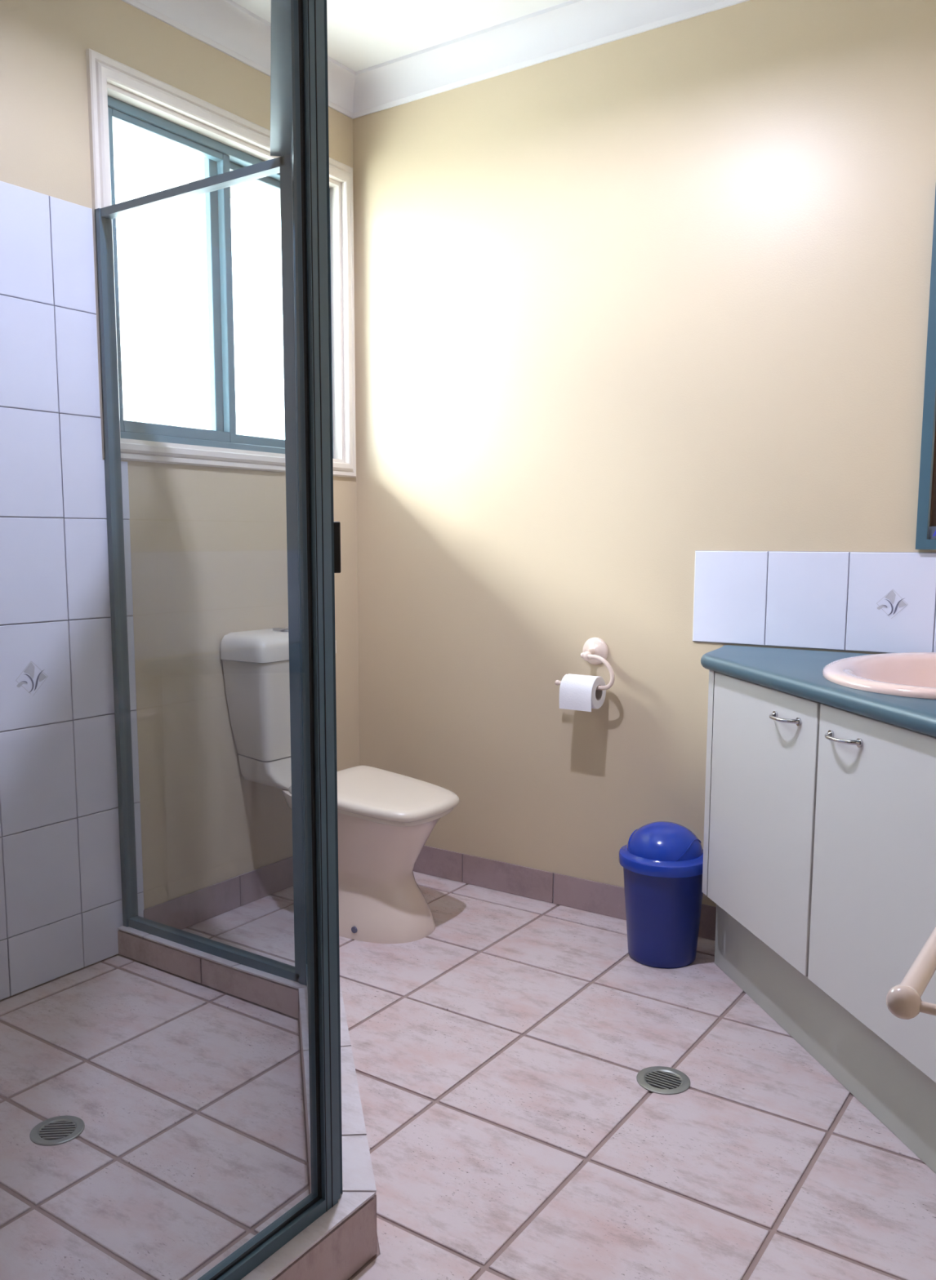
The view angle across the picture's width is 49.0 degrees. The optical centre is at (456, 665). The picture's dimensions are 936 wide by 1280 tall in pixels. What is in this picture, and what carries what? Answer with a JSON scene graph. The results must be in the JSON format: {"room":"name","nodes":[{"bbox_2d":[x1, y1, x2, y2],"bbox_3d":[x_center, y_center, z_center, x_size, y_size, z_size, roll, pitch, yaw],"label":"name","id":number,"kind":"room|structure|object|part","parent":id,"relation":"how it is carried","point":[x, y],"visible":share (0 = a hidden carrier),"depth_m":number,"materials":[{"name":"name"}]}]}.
{"room":"bathroom","nodes":[
{"label":"bathroom","id":0,"kind":"room"},
{"bbox_2d":[0,0,359,999],"bbox_3d":[-1.019,-0.470,2.515,0.128,2.510,2.250,5,9,34],"label":"wall","id":1,"kind":"structure","parent":0,"point":[206,553],"depth_m":2.58,"materials":[{"name":"beige paint"}]},
{"bbox_2d":[143,856,293,929],"bbox_3d":[-0.594,0.666,3.171,0.009,0.095,0.925,5,9,34],"label":"baseboard","id":2,"kind":"structure","parent":1,"relation":"attached to","point":[183,912],"depth_m":3.03,"materials":[{"name":"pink tile"}]},
{"bbox_2d":[85,48,355,477],"bbox_3d":[-0.658,-1.056,2.954,0.142,0.968,0.971,5,9,34],"label":"window","id":3,"kind":"structure","parent":1,"relation":"in","point":[118,92],"depth_m":2.91,"materials":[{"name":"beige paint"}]},
{"bbox_3d":[-0.775,-1.030,2.800,0.028,0.800,0.418,5,9,34],"label":"fixed sash","id":4,"kind":"part","parent":3,"relation":"part of","materials":[{"name":"glass"}]},
{"bbox_3d":[-0.675,-1.052,2.967,0.070,0.846,0.861,5,9,34],"label":"frame","id":5,"kind":"part","parent":3,"relation":"part of","materials":[{"name":"teal metal"}]},
{"bbox_3d":[-0.582,-1.070,3.124,0.023,0.800,0.442,5,9,34],"label":"sliding sash","id":6,"kind":"part","parent":3,"relation":"part of","materials":[{"name":"teal metal"}]},
{"bbox_2d":[121,0,355,119],"bbox_3d":[-0.934,-1.664,2.310,0.088,0.089,2.250,5,9,34],"label":"trim","id":7,"kind":"structure","parent":1,"relation":"attached to","point":[226,26],"depth_m":2.79,"materials":[{"name":"white paint"}]},
{"bbox_2d":[231,0,569,71],"bbox_3d":[-0.123,-1.563,0.942,3.220,0.050,3.820,5,9,34],"label":"ceiling","id":8,"kind":"structure","parent":0,"point":[362,34],"depth_m":2.82,"materials":[{"name":"white paint"}]},
{"bbox_2d":[0,871,935,1279],"bbox_3d":[-0.127,0.982,1.258,3.220,0.060,3.820,5,9,34],"label":"floor","id":9,"kind":"structure","parent":0,"point":[499,1052],"depth_m":1.94,"materials":[{"name":"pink tile"}]},
{"bbox_2d":[29,1115,84,1146],"bbox_3d":[-0.746,0.867,1.918,0.096,0.003,0.096,5,9,34],"label":"floor drain","id":10,"kind":"object","parent":9,"relation":"on","point":[60,1130],"visible":1,"depth_m":1.92,"materials":[{"name":"metal"}]},
{"bbox_2d":[117,925,377,1279],"bbox_3d":[-0.474,0.816,1.927,0.574,0.104,1.853,-1,7,-10],"label":"kerb","id":11,"kind":"object","parent":9,"relation":"on","point":[342,1240],"visible":0.67,"depth_m":1.77,"materials":[{"name":"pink tile"}]},
{"bbox_2d":[94,0,342,1279],"bbox_3d":[-0.485,-0.119,1.806,0.519,1.850,1.810,-1,7,-10],"label":"shower frame","id":12,"kind":"object","parent":11,"relation":"on","point":[299,84],"visible":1,"depth_m":1.50,"materials":[{"name":"blue"}]},
{"bbox_3d":[-0.607,-1.086,2.343,0.619,0.019,0.028,5,9,34],"label":"rail","id":13,"kind":"part","parent":12,"relation":"part of","materials":[{"name":"blue"}]},
{"bbox_3d":[-0.610,0.706,2.565,0.619,0.026,0.028,5,9,34],"label":"rail","id":14,"kind":"part","parent":12,"relation":"part of","materials":[{"name":"blue"}]},
{"bbox_3d":[-0.389,0.837,1.275,0.028,0.024,0.638,5,9,34],"label":"rail","id":15,"kind":"part","parent":12,"relation":"part of","materials":[{"name":"blue"}]},
{"bbox_3d":[-0.352,-0.166,2.278,0.038,1.828,0.034,5,9,34],"label":"post","id":16,"kind":"part","parent":12,"relation":"part of","materials":[{"name":"blue"}]},
{"bbox_3d":[-0.264,-0.119,1.876,0.026,1.758,0.794,-1,7,-10],"label":"door frame","id":17,"kind":"part","parent":12,"relation":"part of","materials":[{"name":"blue"}]},
{"bbox_3d":[-0.194,-0.089,1.452,0.036,1.818,0.070,2,7,14],"label":"post","id":18,"kind":"part","parent":12,"relation":"part of","materials":[{"name":"blue"}]},
{"bbox_3d":[-0.177,-0.173,1.499,0.012,0.074,0.036,-1,7,-10],"label":"handle","id":19,"kind":"part","parent":12,"relation":"part of","materials":[{"name":"black plastic"}]},
{"bbox_2d":[220,626,459,943],"bbox_3d":[-0.314,0.319,2.958,0.652,0.838,0.354,5,9,34],"label":"toilet","id":20,"kind":"object","parent":9,"relation":"on","point":[385,819],"visible":0.73,"depth_m":2.87,"materials":[{"name":"beige ceramic"}]},
{"bbox_3d":[-0.518,-0.067,3.037,0.172,0.076,0.328,5,9,34],"label":"cistern lid","id":21,"kind":"part","parent":20,"relation":"part of","materials":[{"name":"white ceramic"}]},
{"bbox_3d":[-0.514,-0.107,3.029,0.060,0.005,0.060,5,9,34],"label":"flush plate","id":22,"kind":"part","parent":20,"relation":"part of","materials":[{"name":"silver metal"}]},
{"bbox_3d":[-0.216,0.361,2.901,0.420,0.061,0.344,5,9,34],"label":"lid","id":23,"kind":"part","parent":20,"relation":"part of","materials":[{"name":"beige plastic"}]},
{"bbox_3d":[-0.215,0.383,2.904,0.388,0.047,0.312,5,9,34],"label":"seat","id":24,"kind":"part","parent":20,"relation":"part of","materials":[{"name":"beige plastic"}]},
{"bbox_2d":[617,821,702,968],"bbox_3d":[0.544,0.591,2.709,0.237,0.362,0.237,5,9,34],"label":"bin","id":25,"kind":"object","parent":9,"relation":"on","point":[661,862],"visible":0.96,"depth_m":2.63,"materials":[{"name":"blue plastic"}]},
{"bbox_2d":[635,1066,689,1094],"bbox_3d":[0.422,0.847,2.099,0.108,0.003,0.108,5,9,34],"label":"floor drain","id":26,"kind":"object","parent":9,"relation":"on","point":[661,1080],"visible":1,"depth_m":2.10,"materials":[{"name":"metal"}]},
{"bbox_2d":[701,669,935,1173],"bbox_3d":[0.797,0.458,2.067,0.870,0.782,1.094,5,9,34],"label":"vanity cabinet","id":27,"kind":"object","parent":9,"relation":"on","point":[819,866],"visible":0.96,"depth_m":2.02,"materials":[{"name":"white laminate"}]},
{"bbox_3d":[0.687,0.279,2.636,0.020,0.567,0.254,5,9,34],"label":"panel","id":28,"kind":"part","parent":27,"relation":"part of","materials":[{"name":"white laminate"}]},
{"bbox_3d":[0.673,0.323,2.287,0.015,0.565,0.478,-1,7,-10],"label":"door","id":29,"kind":"part","parent":27,"relation":"part of","materials":[{"name":"white laminate"}]},
{"bbox_3d":[0.673,0.109,2.135,0.032,0.020,0.116,-1,7,-10],"label":"handle","id":30,"kind":"part","parent":27,"relation":"part of","materials":[{"name":"silver metal"}]},
{"bbox_2d":[700,644,935,737],"bbox_3d":[0.760,0.050,2.012,0.924,0.037,1.136,5,9,34],"label":"countertop","id":31,"kind":"structure","parent":27,"relation":"on","point":[798,673],"depth_m":2.09,"materials":[{"name":"teal laminate"}]},
{"bbox_2d":[822,652,935,699],"bbox_3d":[1.026,0.073,2.089,0.526,0.136,0.706,5,9,34],"label":"basin","id":32,"kind":"object","parent":31,"relation":"in","point":[907,674],"visible":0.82,"depth_m":2.25,"materials":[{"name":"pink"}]},
{"bbox_3d":[0.713,0.136,1.919,0.032,0.020,0.115,-1,7,-10],"label":"handle","id":33,"kind":"part","parent":27,"relation":"part of","materials":[{"name":"silver metal"}]},
{"bbox_3d":[0.760,0.383,1.810,0.015,0.565,0.481,-1,7,-10],"label":"door","id":34,"kind":"part","parent":27,"relation":"part of","materials":[{"name":"white laminate"}]},
{"bbox_2d":[352,0,935,906],"bbox_3d":[0.927,-0.454,2.614,3.220,2.560,0.120,5,9,34],"label":"wall","id":35,"kind":"structure","parent":0,"point":[628,308],"depth_m":2.86,"materials":[{"name":"beige paint"}]},
{"bbox_2d":[352,0,748,119],"bbox_3d":[0.549,-1.697,2.596,2.200,0.089,0.088,5,9,34],"label":"trim","id":36,"kind":"structure","parent":35,"relation":"attached to","point":[571,26],"depth_m":2.87,"materials":[{"name":"white paint"}]},
{"bbox_2d":[412,845,715,940],"bbox_3d":[0.208,0.667,3.173,1.325,0.095,0.009,5,9,34],"label":"baseboard","id":37,"kind":"structure","parent":35,"relation":"attached to","point":[606,900],"depth_m":3.15,"materials":[{"name":"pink tile"}]},
{"bbox_2d":[554,637,614,690],"bbox_3d":[0.378,-0.009,2.929,0.188,0.141,0.078,5,9,34],"label":"toilet roll holder","id":38,"kind":"object","parent":35,"relation":"attached to","point":[595,651],"visible":0.97,"depth_m":2.93,"materials":[{"name":"beige ceramic"}]},
{"bbox_2d":[559,673,605,711],"bbox_3d":[0.357,0.073,2.914,0.101,0.094,0.095,5,9,34],"label":"toilet roll","id":39,"kind":"object","parent":38,"relation":"hanging from","point":[579,692],"visible":1,"depth_m":2.88,"materials":[{"name":"white paper"}]},
{"bbox_3d":[0.365,0.015,2.904,0.177,0.101,0.012,5,9,34],"label":"arm","id":40,"kind":"part","parent":38,"relation":"part of","materials":[{"name":"white plastic"}]},
{"bbox_3d":[0.376,-0.032,2.916,0.030,0.032,0.058,5,9,34],"label":"stem","id":41,"kind":"part","parent":38,"relation":"part of","materials":[{"name":"white plastic"}]},
{"bbox_2d":[692,550,935,653],"bbox_3d":[1.056,-0.152,2.482,1.016,0.245,0.008,5,9,34],"label":"backsplash","id":42,"kind":"structure","parent":35,"relation":"attached to","point":[867,602],"depth_m":2.58,"materials":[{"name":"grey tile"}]},
{"bbox_2d":[915,186,935,549],"bbox_3d":[1.259,-0.672,2.268,0.414,0.827,0.021,5,9,34],"label":"wall mirror","id":43,"kind":"object","parent":35,"relation":"attached to","point":[925,538],"visible":1,"depth_m":2.39,"materials":[{"name":"teal metal"}]},
{"bbox_3d":[1.236,-0.257,1.033,0.900,2.560,2.150,5,9,34],"label":"wall","id":44,"kind":"structure","parent":0,"visible":0},
{"bbox_2d":[885,926,935,1019],"bbox_3d":[0.573,0.246,1.048,0.134,0.060,0.620,5,9,34],"label":"towel rail","id":45,"kind":"object","parent":44,"relation":"attached to","point":[903,1000],"visible":1,"depth_m":0.85,"materials":[{"name":"beige plastic"}]},
{"bbox_3d":[0.416,0.279,0.818,0.114,0.018,0.009,5,9,34],"label":"bracket arm","id":46,"kind":"part","parent":45,"relation":"part of","materials":[{"name":"beige ceramic"}]},
{"label":"outside","id":47,"kind":"structure","parent":0,"visible":0},
{"bbox_2d":[112,120,280,216],"bbox_3d":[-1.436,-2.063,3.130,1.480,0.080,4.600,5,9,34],"label":"window pane","id":48,"kind":"object","parent":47,"point":[131,144],"depth_m":4.46,"materials":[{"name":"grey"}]}
]}

